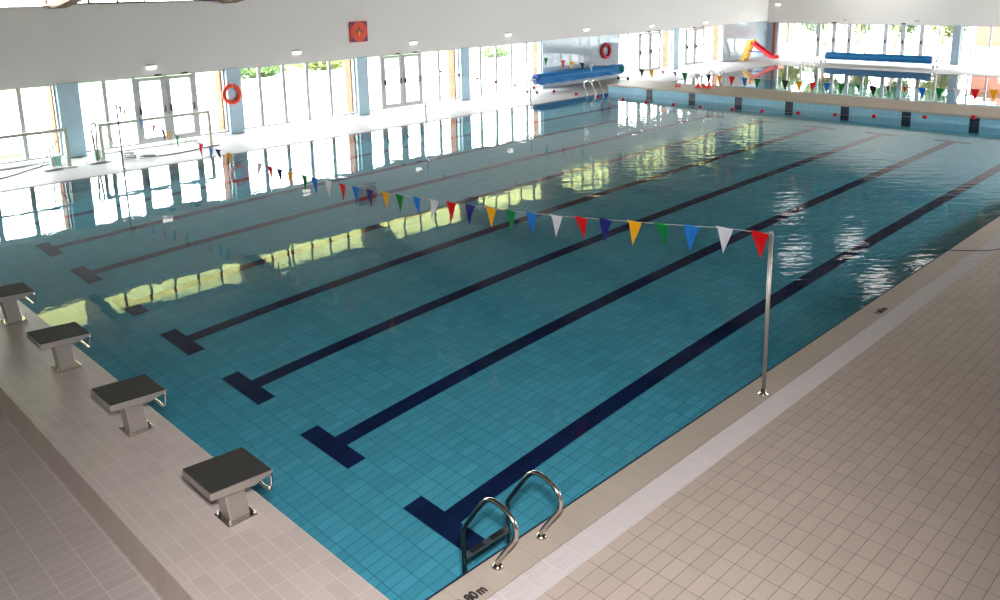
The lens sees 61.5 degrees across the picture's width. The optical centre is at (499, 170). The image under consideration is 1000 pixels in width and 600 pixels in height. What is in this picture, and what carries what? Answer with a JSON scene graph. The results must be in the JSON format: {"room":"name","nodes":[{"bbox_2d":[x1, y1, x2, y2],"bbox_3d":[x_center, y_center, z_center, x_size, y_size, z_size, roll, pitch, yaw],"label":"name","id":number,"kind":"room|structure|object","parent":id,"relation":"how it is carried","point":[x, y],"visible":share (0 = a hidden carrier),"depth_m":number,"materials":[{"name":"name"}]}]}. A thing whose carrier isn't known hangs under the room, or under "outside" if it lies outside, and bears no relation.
{"room":"indoor swimming pool","nodes":[
{"label":"indoor swimming pool","id":0,"kind":"room"},
{"bbox_2d":[46,86,62,157],"bbox_3d":[-12.389,-2.393,23.510,0.500,4.200,0.358,-13,17,-43],"label":"brick pier","id":1,"kind":"object","parent":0,"point":[48,88],"visible":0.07,"depth_m":23.50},
{"bbox_2d":[0,410,162,599],"bbox_3d":[-8.472,3.929,6.774,8.050,1.300,29.620,-13,17,-43],"label":"floor","id":2,"kind":"structure","parent":0,"point":[52,548],"depth_m":7.01,"materials":[{"name":"tile"}]},
{"bbox_2d":[0,300,388,599],"bbox_3d":[-7.221,2.639,11.738,0.950,1.630,18.330,-13,17,-43],"label":"pool deck","id":3,"kind":"object","parent":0,"point":[135,488],"visible":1,"depth_m":7.08,"materials":[{"name":"tile"}]},
{"bbox_2d":[0,282,35,325],"bbox_3d":[-6.365,1.747,10.884,0.530,0.445,0.490,-13,17,-43],"label":"starting block","id":4,"kind":"object","parent":3,"relation":"on","point":[9,294],"visible":1,"depth_m":10.84,"materials":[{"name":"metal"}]},
{"bbox_2d":[26,322,91,373],"bbox_3d":[-4.965,2.023,9.498,0.530,0.445,0.490,-13,17,-43],"label":"starting block","id":5,"kind":"object","parent":3,"relation":"on","point":[59,338],"visible":1,"depth_m":9.44,"materials":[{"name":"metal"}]},
{"bbox_2d":[91,374,166,437],"bbox_3d":[-3.565,2.300,8.113,0.530,0.445,0.490,-13,17,-43],"label":"starting block","id":6,"kind":"object","parent":3,"relation":"on","point":[128,396],"visible":1,"depth_m":8.05,"materials":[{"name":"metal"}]},
{"bbox_2d":[182,447,272,527],"bbox_3d":[-2.164,2.575,6.728,0.530,0.445,0.490,-13,17,-43],"label":"starting block","id":7,"kind":"object","parent":3,"relation":"on","point":[225,477],"visible":1,"depth_m":6.67,"materials":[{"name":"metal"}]},
{"bbox_2d":[214,71,227,133],"bbox_3d":[-8.858,-3.218,26.915,0.500,4.200,0.358,-13,17,-43],"label":"brick pier","id":8,"kind":"object","parent":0,"point":[217,74],"depth_m":26.93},
{"bbox_2d":[0,96,607,206],"bbox_3d":[-4.297,-0.589,26.892,24.980,1.189,0.018,-13,17,-43],"label":"wall","id":9,"kind":"structure","parent":0,"point":[7,199],"depth_m":22.93,"materials":[{"name":"tile"}]},
{"bbox_2d":[0,92,608,194],"bbox_3d":[-4.311,-1.197,26.751,24.966,0.057,0.050,-13,17,-43],"label":"trim","id":10,"kind":"structure","parent":9,"relation":"attached to","point":[398,127],"depth_m":24.07,"materials":[{"name":"tile"}]},
{"bbox_2d":[344,59,353,114],"bbox_3d":[-5.327,-4.043,30.320,0.500,4.200,0.358,-13,17,-43],"label":"brick pier","id":11,"kind":"object","parent":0,"point":[347,63],"visible":0.11,"depth_m":30.34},
{"bbox_2d":[0,0,768,88],"bbox_3d":[-2.907,-5.195,32.062,53.600,5.400,0.300,-13,17,-43],"label":"wall","id":12,"kind":"structure","parent":0,"point":[40,45],"depth_m":28.48,"materials":[{"name":"white paint"}]},
{"bbox_2d":[0,84,63,164],"bbox_3d":[-13.830,-1.035,21.806,4.430,2.020,0.080,-13,17,-43],"label":"window","id":13,"kind":"structure","parent":12,"relation":"in","point":[17,90],"depth_m":22.77,"materials":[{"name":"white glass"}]},
{"bbox_2d":[54,82,86,158],"bbox_3d":[-12.055,-1.420,23.523,0.570,2.080,0.360,-13,17,-43],"label":"pillar","id":14,"kind":"structure","parent":12,"relation":"attached to","point":[67,94],"depth_m":23.38,"materials":[{"name":"paint"}]},
{"bbox_2d":[45,0,214,4],"bbox_3d":[1.971,-8.166,36.358,40.168,0.810,0.120,-13,17,-43],"label":"window","id":15,"kind":"structure","parent":12,"relation":"in","point":[45,0],"depth_m":23.91,"materials":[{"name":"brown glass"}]},
{"bbox_2d":[146,64,156,68],"bbox_3d":[-10.276,-3.068,24.764,0.300,0.150,0.080,-13,17,-43],"label":"wall lamp","id":16,"kind":"object","parent":12,"relation":"attached to","point":[149,66],"visible":1,"depth_m":24.73,"materials":[{"name":"white plastic"}]},
{"bbox_2d":[146,66,156,68],"bbox_3d":[-10.276,-3.039,24.771,0.270,0.092,0.078,-13,17,-43],"label":"diffuser","id":17,"kind":"object","parent":16,"relation":"attached to","point":[148,67],"depth_m":24.74,"materials":[{"name":"white plastic"}]},
{"bbox_2d":[78,69,228,152],"bbox_3d":[-10.258,-1.870,25.185,4.404,2.050,0.170,-13,17,-43],"label":"window","id":18,"kind":"structure","parent":12,"relation":"in","point":[164,80],"depth_m":25.27,"materials":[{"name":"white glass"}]},
{"bbox_2d":[221,68,244,133],"bbox_3d":[-8.559,-2.237,26.894,0.470,2.080,0.360,-13,17,-43],"label":"pillar","id":19,"kind":"structure","parent":12,"relation":"attached to","point":[235,111],"depth_m":26.76,"materials":[{"name":"paint"}]},
{"bbox_2d":[222,83,241,104],"bbox_3d":[-8.480,-2.431,26.562,0.670,0.689,0.168,-13,17,-43],"label":"buoy","id":20,"kind":"object","parent":19,"relation":"hanging from","point":[231,85],"visible":1,"depth_m":26.50,"materials":[{"name":"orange plastic"}]},
{"bbox_2d":[292,50,300,54],"bbox_3d":[-6.799,-3.968,28.099,0.300,0.150,0.080,-13,17,-43],"label":"wall lamp","id":21,"kind":"object","parent":12,"relation":"attached to","point":[293,51],"visible":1,"depth_m":28.06,"materials":[{"name":"white plastic"}]},
{"bbox_2d":[239,58,356,129],"bbox_3d":[-6.777,-2.683,28.608,4.454,2.020,0.080,-13,17,-43],"label":"window","id":22,"kind":"structure","parent":12,"relation":"in","point":[282,68],"depth_m":28.55,"materials":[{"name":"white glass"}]},
{"bbox_2d":[349,21,367,42],"bbox_3d":[-5.000,-4.920,29.713,0.724,0.724,0.100,-13,17,-43],"label":"clock","id":23,"kind":"object","parent":12,"relation":"attached to","point":[358,32],"visible":1,"depth_m":29.66,"materials":[{"name":"red plastic"}]},
{"bbox_2d":[351,57,369,114],"bbox_3d":[-5.029,-3.062,30.299,0.470,2.080,0.360,-13,17,-43],"label":"pillar","id":24,"kind":"structure","parent":12,"relation":"attached to","point":[361,63],"depth_m":30.16,"materials":[{"name":"paint"}]},
{"bbox_2d":[366,48,459,111],"bbox_3d":[-3.215,-3.516,31.978,4.454,2.050,0.170,-13,17,-43],"label":"window","id":25,"kind":"structure","parent":12,"relation":"in","point":[402,78],"depth_m":31.64,"materials":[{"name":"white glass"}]},
{"bbox_2d":[455,47,470,99],"bbox_3d":[-1.498,-3.887,33.704,0.470,2.080,0.360,-13,17,-43],"label":"pillar","id":26,"kind":"structure","parent":12,"relation":"attached to","point":[463,53],"depth_m":33.56,"materials":[{"name":"paint"}]},
{"bbox_2d":[469,41,541,96],"bbox_3d":[0.246,-4.324,35.380,4.344,2.020,0.080,-13,17,-43],"label":"window","id":27,"kind":"structure","parent":12,"relation":"in","point":[524,43],"depth_m":35.39,"materials":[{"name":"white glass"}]},
{"bbox_2d":[601,42,611,58],"bbox_3d":[5.015,-5.667,39.627,0.750,0.769,0.188,-13,17,-43],"label":"buoy","id":28,"kind":"object","parent":12,"relation":"hanging from","point":[607,44],"visible":1,"depth_m":39.55,"materials":[{"name":"plastic"}]},
{"bbox_2d":[619,29,671,75],"bbox_3d":[7.312,-5.976,42.130,4.550,2.050,0.170,-13,17,-43],"label":"window","id":29,"kind":"structure","parent":12,"relation":"in","point":[650,51],"depth_m":42.27,"materials":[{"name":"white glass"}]},
{"bbox_2d":[668,29,679,69],"bbox_3d":[9.074,-6.357,43.899,0.500,2.080,0.360,-13,17,-43],"label":"pillar","id":30,"kind":"structure","parent":12,"relation":"attached to","point":[675,32],"depth_m":43.74,"materials":[{"name":"paint"}]},
{"bbox_2d":[679,25,721,66],"bbox_3d":[10.857,-6.804,45.549,4.438,2.050,0.170,-13,17,-43],"label":"window","id":31,"kind":"structure","parent":12,"relation":"in","point":[694,38],"depth_m":45.21,"materials":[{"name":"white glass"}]},
{"bbox_2d":[0,56,812,191],"bbox_3d":[1.106,-2.332,34.256,45.250,1.300,3.090,-13,17,-43],"label":"deck","id":32,"kind":"object","parent":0,"point":[292,134],"visible":0.22,"depth_m":27.59,"materials":[{"name":"tile"}]},
{"bbox_2d":[0,163,49,178],"bbox_3d":[-12.484,0.111,21.374,0.293,0.031,3.001,3,13,19],"label":"garden hose","id":33,"kind":"object","parent":32,"relation":"on","point":[49,163],"visible":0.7,"depth_m":21.75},
{"bbox_2d":[0,128,77,171],"bbox_3d":[-12.761,-0.429,21.406,3.320,1.086,1.090,-13,17,-43],"label":"goal","id":34,"kind":"object","parent":32,"relation":"on","point":[55,161],"visible":1,"depth_m":22.08,"materials":[{"name":"white metal"}]},
{"bbox_2d":[115,102,125,169],"bbox_3d":[-9.780,-0.883,21.609,0.106,1.762,0.103,-13,17,-43],"label":"pole","id":35,"kind":"object","parent":32,"relation":"on","point":[123,167],"visible":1,"depth_m":21.59,"materials":[{"name":"metal"}]},
{"bbox_2d":[123,152,136,158],"bbox_3d":[-10.216,-0.417,23.157,0.384,0.197,0.374,0,13,7],"label":"coil","id":36,"kind":"object","parent":32,"relation":"on","point":[130,155],"visible":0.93,"depth_m":23.09,"materials":[{"name":"white plastic"}]},
{"bbox_2d":[139,153,156,158],"bbox_3d":[-9.758,-0.409,23.289,0.454,0.106,0.499,-13,17,-43],"label":"coil","id":37,"kind":"object","parent":32,"relation":"on","point":[144,155],"visible":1,"depth_m":23.19,"materials":[{"name":"white plastic"}]},
{"bbox_2d":[86,110,217,164],"bbox_3d":[-10.060,-1.065,24.010,3.670,1.096,1.090,-13,17,-43],"label":"goal","id":38,"kind":"object","parent":32,"relation":"on","point":[99,156],"visible":1,"depth_m":23.20,"materials":[{"name":"white metal"}]},
{"bbox_2d":[156,144,219,156],"bbox_3d":[-8.928,-0.580,24.167,0.159,0.031,2.019,9,16,38],"label":"garden hose","id":39,"kind":"object","parent":32,"relation":"on","point":[218,144],"visible":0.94,"depth_m":24.02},
{"bbox_2d":[424,68,426,120],"bbox_3d":[-2.540,-2.589,28.516,0.096,1.822,0.094,-13,17,-43],"label":"pole","id":40,"kind":"object","parent":32,"relation":"on","point":[424,68],"visible":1,"depth_m":28.50,"materials":[{"name":"metal"}]},
{"bbox_2d":[530,56,531,103],"bbox_3d":[1.165,-3.454,32.089,0.096,1.822,0.094,-13,17,-43],"label":"pole","id":41,"kind":"object","parent":32,"relation":"on","point":[530,56],"visible":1,"depth_m":32.07,"materials":[{"name":"metal"}]},
{"bbox_2d":[524,63,628,93],"bbox_3d":[3.541,-4.158,37.424,6.750,0.800,0.700,-13,17,-43],"label":"roller","id":42,"kind":"object","parent":32,"relation":"on","point":[574,74],"visible":0.84,"depth_m":36.88,"materials":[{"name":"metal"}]},
{"bbox_2d":[584,79,603,98],"bbox_3d":[3.881,-3.208,34.737,0.612,1.089,0.656,-13,17,-43],"label":"pool ladder","id":43,"kind":"object","parent":32,"relation":"attached to","point":[594,79],"visible":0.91,"depth_m":34.67,"materials":[{"name":"metal"}]},
{"bbox_2d":[740,39,778,60],"bbox_3d":[14.598,-6.744,47.134,0.620,1.216,2.074,-13,17,-43],"label":"slide","id":44,"kind":"object","parent":32,"relation":"on","point":[750,44],"visible":1,"depth_m":47.26,"materials":[{"name":"red plastic"}]},
{"bbox_2d":[448,50,455,99],"bbox_3d":[-1.797,-4.868,33.725,0.500,4.200,0.358,-13,17,-43],"label":"brick pier","id":45,"kind":"object","parent":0,"point":[451,53],"visible":0.11,"depth_m":33.75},
{"bbox_2d":[0,98,999,599],"bbox_3d":[1.853,0.639,20.799,25.000,0.934,17.530,-13,17,-43],"label":"swimming pool","id":46,"kind":"structure","parent":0,"point":[394,373],"depth_m":14.18,"materials":[{"name":"liquid"}]},
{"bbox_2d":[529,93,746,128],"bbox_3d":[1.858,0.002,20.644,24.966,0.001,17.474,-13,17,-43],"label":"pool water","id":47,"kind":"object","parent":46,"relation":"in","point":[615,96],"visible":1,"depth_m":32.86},
{"bbox_2d":[532,42,537,85],"bbox_3d":[1.734,-5.694,37.130,0.500,4.200,0.358,-13,17,-43],"label":"brick pier","id":48,"kind":"object","parent":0,"point":[534,45],"visible":0.11,"depth_m":37.13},
{"bbox_2d":[662,31,667,69],"bbox_3d":[8.800,-7.345,43.944,0.500,4.200,0.358,-13,17,-43],"label":"brick pier","id":49,"kind":"object","parent":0,"point":[664,33],"visible":0.22,"depth_m":43.99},
{"bbox_2d":[429,216,999,599],"bbox_3d":[8.148,1.862,14.567,25.000,1.300,0.305,-13,17,-43],"label":"coping","id":50,"kind":"object","parent":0,"point":[576,517],"visible":0.25,"depth_m":8.28,"materials":[{"name":"tile"}]},
{"bbox_2d":[458,587,487,599],"bbox_3d":[-0.206,3.191,6.308,0.237,0.002,0.095,-13,17,-43],"label":"depth marking","id":51,"kind":"object","parent":50,"relation":"on","point":[466,596],"visible":1,"depth_m":6.32,"materials":[{"name":"black paint"}]},
{"bbox_2d":[461,470,562,573],"bbox_3d":[0.097,3.022,6.843,0.604,1.090,0.657,-13,17,-43],"label":"pool ladder","id":52,"kind":"object","parent":50,"relation":"attached to","point":[497,565],"visible":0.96,"depth_m":6.85,"materials":[{"name":"metal"}]},
{"bbox_2d":[758,231,773,395],"bbox_3d":[2.893,1.556,9.089,0.106,1.872,0.103,-13,17,-43],"label":"pole","id":53,"kind":"object","parent":50,"relation":"on","point":[762,392],"visible":1,"depth_m":9.07,"materials":[{"name":"metal"}]},
{"bbox_2d":[118,105,768,256],"bbox_3d":[-3.446,-0.081,15.263,0.119,1.019,17.933,-13,17,-43],"label":"rope","id":54,"kind":"object","parent":53,"relation":"hanging from","point":[760,238],"visible":1,"depth_m":11.45,"materials":[{"name":"multicoloured fabric"}]},
{"bbox_2d":[758,388,767,395],"bbox_3d":[2.911,2.435,9.283,0.106,0.070,0.103,-13,17,-43],"label":"socket","id":55,"kind":"object","parent":53,"relation":"attached to","point":[763,392],"depth_m":9.26,"materials":[{"name":"metal"}]},
{"bbox_2d":[874,308,887,313],"bbox_3d":[5.238,1.923,11.543,0.276,0.002,0.089,-13,17,-43],"label":"depth marking","id":56,"kind":"object","parent":50,"relation":"on","point":[884,309],"visible":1,"depth_m":11.54,"materials":[{"name":"black paint"}]},
{"bbox_2d":[943,249,998,250],"bbox_3d":[8.349,1.294,14.125,1.899,0.043,0.255,-4,13,-12],"label":"cord","id":57,"kind":"object","parent":50,"relation":"on","point":[992,249],"visible":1,"depth_m":13.96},
{"bbox_3d":[10.083,-0.125,16.023,0.086,1.872,0.084,-13,17,-43],"label":"pole","id":58,"kind":"object","parent":50,"relation":"on","visible":0},
{"bbox_2d":[430,69,999,119],"bbox_3d":[3.758,-2.011,22.125,0.090,0.477,17.886,-13,17,-43],"label":"rope","id":59,"kind":"object","parent":58,"relation":"hanging from","point":[973,117],"visible":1,"depth_m":20.32,"materials":[{"name":"plastic"}]},
{"bbox_3d":[13.803,-0.994,19.610,0.086,1.872,0.084,-13,17,-43],"label":"pole","id":60,"kind":"object","parent":50,"relation":"on","visible":0},
{"bbox_2d":[535,57,998,100],"bbox_3d":[7.474,-2.841,25.718,0.117,0.579,17.884,-13,17,-43],"label":"rope","id":61,"kind":"object","parent":60,"relation":"hanging from","point":[939,91],"visible":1,"depth_m":24.43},
{"bbox_2d":[712,26,718,60],"bbox_3d":[12.326,-8.168,47.345,0.500,4.200,0.358,-13,17,-43],"label":"brick pier","id":62,"kind":"object","parent":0,"point":[715,28],"visible":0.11,"depth_m":47.39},
{"bbox_2d":[535,248,999,599],"bbox_3d":[11.066,2.582,11.022,25.950,1.300,8.400,-13,17,-43],"label":"deck","id":63,"kind":"object","parent":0,"point":[881,481],"visible":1,"depth_m":7.41,"materials":[{"name":"tile"}]},
{"bbox_2d":[607,80,999,119],"bbox_3d":[12.155,-2.411,29.171,2.200,0.070,19.530,-13,17,-43],"label":"floor","id":64,"kind":"structure","parent":0,"point":[960,110],"depth_m":29.50,"materials":[{"name":"tile"}]},
{"bbox_2d":[708,70,725,86],"bbox_3d":[8.760,-3.491,33.945,0.515,1.123,0.592,-13,17,-43],"label":"pool ladder","id":65,"kind":"object","parent":64,"relation":"on","point":[710,70],"visible":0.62,"depth_m":33.87,"materials":[{"name":"metal"}]},
{"bbox_2d":[608,86,999,135],"bbox_3d":[12.179,-1.614,29.339,2.100,1.560,19.510,-13,17,-43],"label":"wall","id":66,"kind":"structure","parent":0,"point":[933,121],"depth_m":28.81,"materials":[{"name":"tile"}]},
{"bbox_2d":[646,89,651,100],"bbox_3d":[6.027,-2.650,33.931,0.022,1.258,0.280,-13,17,-43],"label":"trim","id":67,"kind":"structure","parent":66,"relation":"attached to","point":[648,92],"depth_m":33.84,"materials":[{"name":"tile"}]},
{"bbox_2d":[688,93,694,105],"bbox_3d":[7.428,-2.374,32.546,0.022,1.258,0.280,-13,17,-43],"label":"trim","id":68,"kind":"structure","parent":66,"relation":"attached to","point":[691,95],"depth_m":32.45,"materials":[{"name":"tile"}]},
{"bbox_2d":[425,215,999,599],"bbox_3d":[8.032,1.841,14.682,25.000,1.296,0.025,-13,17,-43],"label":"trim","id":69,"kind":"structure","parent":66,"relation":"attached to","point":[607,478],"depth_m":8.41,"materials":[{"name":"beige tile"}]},
{"bbox_2d":[735,97,741,109],"bbox_3d":[8.828,-2.098,31.161,0.022,1.258,0.280,-13,17,-43],"label":"trim","id":70,"kind":"structure","parent":66,"relation":"attached to","point":[738,101],"depth_m":31.06,"materials":[{"name":"tile"}]},
{"bbox_2d":[785,101,792,114],"bbox_3d":[10.229,-1.822,29.776,0.022,1.258,0.280,-13,17,-43],"label":"trim","id":71,"kind":"structure","parent":66,"relation":"attached to","point":[788,105],"depth_m":29.68,"materials":[{"name":"tile"}]},
{"bbox_2d":[840,106,848,120],"bbox_3d":[11.629,-1.546,28.390,0.022,1.258,0.280,-13,17,-43],"label":"trim","id":72,"kind":"structure","parent":66,"relation":"attached to","point":[844,115],"depth_m":28.30,"materials":[{"name":"tile"}]},
{"bbox_2d":[901,112,910,126],"bbox_3d":[13.030,-1.270,27.005,0.022,1.258,0.280,-13,17,-43],"label":"trim","id":73,"kind":"structure","parent":66,"relation":"attached to","point":[906,116],"depth_m":26.91,"materials":[{"name":"tile"}]},
{"bbox_2d":[968,117,979,132],"bbox_3d":[14.430,-0.993,25.620,0.022,1.258,0.280,-13,17,-43],"label":"trim","id":74,"kind":"structure","parent":66,"relation":"attached to","point":[973,124],"depth_m":25.53,"materials":[{"name":"tile"}]},
{"bbox_2d":[767,0,999,54],"bbox_3d":[26.506,-9.297,39.499,0.300,9.000,29.620,-13,17,-43],"label":"wall","id":75,"kind":"structure","parent":0,"point":[929,12],"depth_m":45.41,"materials":[{"name":"white paint"}]},
{"bbox_2d":[772,22,776,53],"bbox_3d":[16.351,-7.835,50.093,0.102,2.000,0.170,-13,17,-43],"label":"door frame","id":76,"kind":"structure","parent":75,"relation":"attached to","point":[774,23],"depth_m":50.04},
{"bbox_2d":[950,25,961,64],"bbox_3d":[23.519,-6.474,43.238,0.360,2.000,0.390,-13,17,-43],"label":"pillar","id":77,"kind":"structure","parent":75,"relation":"attached to","point":[957,29],"depth_m":43.10,"materials":[{"name":"paint"}]},
{"bbox_2d":[959,25,999,65],"bbox_3d":[26.799,-5.851,39.987,0.100,1.950,8.930,-13,17,-43],"label":"window","id":78,"kind":"structure","parent":75,"relation":"in","point":[972,30],"depth_m":42.61,"materials":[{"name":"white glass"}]},
{"bbox_2d":[776,58,999,76],"bbox_3d":[25.890,-3.631,37.787,4.800,1.300,26.530,-13,17,-43],"label":"deck","id":79,"kind":"object","parent":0,"point":[969,70],"visible":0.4,"depth_m":42.66,"materials":[{"name":"tile"}]},
{"bbox_2d":[801,54,814,66],"bbox_3d":[16.144,-5.529,44.018,0.515,1.123,0.592,-13,17,-43],"label":"pool ladder","id":80,"kind":"object","parent":79,"relation":"on","point":[804,54],"visible":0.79,"depth_m":43.98,"materials":[{"name":"metal"}]},
{"bbox_2d":[820,52,942,67],"bbox_3d":[19.721,-5.808,43.802,0.700,0.613,6.200,-13,17,-43],"label":"roller","id":81,"kind":"object","parent":79,"relation":"on","point":[924,59],"visible":1,"depth_m":43.51,"materials":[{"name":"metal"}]},
{"bbox_3d":[8.351,1.916,14.370,25.000,1.270,0.270,-13,17,-43],"label":"floor","id":82,"kind":"structure","parent":0,"visible":0},
{"bbox_2d":[487,233,999,599],"bbox_3d":[8.304,1.289,14.197,24.904,0.024,0.264,-13,17,-43],"label":"grate","id":83,"kind":"object","parent":82,"relation":"on","point":[552,569],"visible":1,"depth_m":8.12,"materials":[{"name":"white plastic"}]},
{"label":"outside","id":84,"kind":"structure","parent":0,"visible":0},
{"bbox_2d":[0,23,938,167],"bbox_3d":[-2.105,-4.783,45.720,153.300,1.280,17.480,-13,17,-43],"label":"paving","id":85,"kind":"object","parent":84,"point":[35,107],"depth_m":37.15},
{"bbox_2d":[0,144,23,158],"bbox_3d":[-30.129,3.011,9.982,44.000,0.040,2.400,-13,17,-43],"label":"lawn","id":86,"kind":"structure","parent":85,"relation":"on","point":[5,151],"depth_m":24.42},
{"bbox_2d":[240,64,291,78],"bbox_3d":[-12.842,-5.461,44.563,4.106,1.270,1.958,-13,17,-43],"label":"bush","id":87,"kind":"object","parent":85,"relation":"on","point":[270,70],"visible":0.41,"depth_m":44.25,"materials":[{"name":"green plant"}]},
{"bbox_2d":[292,60,343,70],"bbox_3d":[-10.049,-6.266,47.653,4.160,1.401,1.980,-13,17,-43],"label":"bush","id":88,"kind":"object","parent":85,"relation":"on","point":[335,64],"visible":0.41,"depth_m":47.16,"materials":[{"name":"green plant"}]},
{"bbox_2d":[476,46,512,57],"bbox_3d":[-0.371,-7.638,53.898,2.810,0.980,1.895,-13,17,-43],"label":"bush","id":89,"kind":"object","parent":85,"relation":"on","point":[503,51],"visible":0.84,"depth_m":53.46,"materials":[{"name":"green plant"}]},
{"bbox_2d":[697,23,796,37],"bbox_3d":[19.888,-12.527,68.478,0.350,3.100,9.100,-13,17,-43],"label":"wall","id":90,"kind":"structure","parent":85,"relation":"on","point":[708,30],"depth_m":66.16,"materials":[{"name":"white paint"}]},
{"bbox_2d":[785,23,787,41],"bbox_3d":[21.122,-11.521,61.439,2.859,4.162,2.841,-13,17,-43],"label":"tree","id":91,"kind":"object","parent":85,"relation":"on","point":[786,35],"visible":0.05,"depth_m":61.73,"materials":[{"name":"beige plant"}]},
{"bbox_2d":[800,24,832,33],"bbox_3d":[26.087,-12.972,69.088,2.642,3.598,3.481,-13,17,-43],"label":"bush","id":92,"kind":"object","parent":85,"relation":"on","point":[811,27],"visible":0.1,"depth_m":68.97,"materials":[{"name":"green plant"}]},
{"bbox_2d":[823,24,827,44],"bbox_3d":[22.403,-10.925,57.301,2.557,4.719,2.682,-13,17,-43],"label":"tree","id":93,"kind":"object","parent":85,"relation":"on","point":[825,39],"visible":0.04,"depth_m":57.69,"materials":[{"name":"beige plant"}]},
{"bbox_2d":[841,24,875,35],"bbox_3d":[28.481,-12.449,66.716,2.671,3.684,3.368,-13,17,-43],"label":"bush","id":94,"kind":"object","parent":85,"relation":"on","point":[854,28],"visible":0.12,"depth_m":66.58,"materials":[{"name":"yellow plant"}]},
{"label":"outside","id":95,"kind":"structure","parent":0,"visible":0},
{"bbox_2d":[777,22,999,66],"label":"window","id":96,"kind":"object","parent":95,"point":[979,54],"visible":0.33,"depth_m":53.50,"materials":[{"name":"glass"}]},
{"bbox_2d":[856,25,860,41],"bbox_3d":[25.464,-11.612,59.192,2.912,5.119,2.918,-13,17,-43],"label":"tree","id":97,"kind":"object","parent":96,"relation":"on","point":[858,35],"visible":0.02,"depth_m":59.54,"materials":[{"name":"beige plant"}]},
{"bbox_2d":[893,25,898,46],"bbox_3d":[25.872,-10.553,54.537,2.896,5.041,2.742,-13,17,-43],"label":"tree","id":98,"kind":"object","parent":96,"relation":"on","point":[896,32],"visible":0.04,"depth_m":54.89,"materials":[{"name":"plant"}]},
{"bbox_2d":[883,25,918,36],"bbox_3d":[30.889,-12.048,64.350,2.644,3.650,3.421,-13,17,-43],"label":"bush","id":99,"kind":"object","parent":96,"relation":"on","point":[910,28],"visible":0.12,"depth_m":64.20,"materials":[{"name":"green plant"}]},
{"bbox_2d":[940,26,944,44],"bbox_3d":[29.627,-10.669,55.771,2.754,4.585,2.904,-13,17,-43],"label":"tree","id":100,"kind":"object","parent":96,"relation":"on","point":[942,38],"visible":0.02,"depth_m":56.12,"materials":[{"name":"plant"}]},
{"bbox_2d":[928,26,970,37],"bbox_3d":[33.271,-11.571,61.948,2.596,3.634,3.434,-13,17,-43],"label":"bush","id":101,"kind":"object","parent":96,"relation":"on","point":[948,34],"visible":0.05,"depth_m":62.21,"materials":[{"name":"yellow plant"}]},
{"bbox_2d":[974,27,999,45],"bbox_3d":[40.205,-10.213,50.710,8.800,5.400,19.200,-13,17,-43],"label":"house","id":102,"kind":"structure","parent":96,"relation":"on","point":[982,37],"depth_m":54.30,"materials":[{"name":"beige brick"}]},
{"bbox_3d":[2.590,-7.474,25.592,53.900,2.390,16.420,-13,17,-43],"label":"ceiling","id":103,"kind":"structure","parent":0,"visible":0},
{"bbox_2d":[42,0,82,8],"bbox_3d":[-1.802,-3.822,12.259,0.340,3.200,30.020,-13,17,-43],"label":"ceiling beam","id":104,"kind":"structure","parent":103,"relation":"attached to","point":[52,4],"depth_m":22.17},
{"bbox_2d":[220,0,243,2],"bbox_3d":[1.729,-4.647,15.664,0.340,3.200,30.020,-13,17,-43],"label":"ceiling beam","id":105,"kind":"structure","parent":103,"relation":"attached to","point":[222,1],"depth_m":25.76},
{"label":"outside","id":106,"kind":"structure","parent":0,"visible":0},
{"bbox_2d":[0,33,661,97],"bbox_3d":[-29.803,-5.001,48.604,100.000,1.000,25.600,-13,17,-43],"label":"lawn","id":107,"kind":"structure","parent":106,"point":[126,82],"depth_m":43.98,"materials":[{"name":"green plant"}]},
{"bbox_3d":[17.329,-2.325,34.418,12.400,0.550,19.530,-13,17,-43],"label":"floor","id":108,"kind":"structure","parent":0,"visible":0},
{"bbox_2d":[675,65,999,107],"bbox_3d":[17.306,-3.312,34.202,12.390,0.001,19.515,-13,17,-43],"label":"pool water","id":109,"kind":"object","parent":108,"relation":"in","point":[896,81],"visible":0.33,"depth_m":36.78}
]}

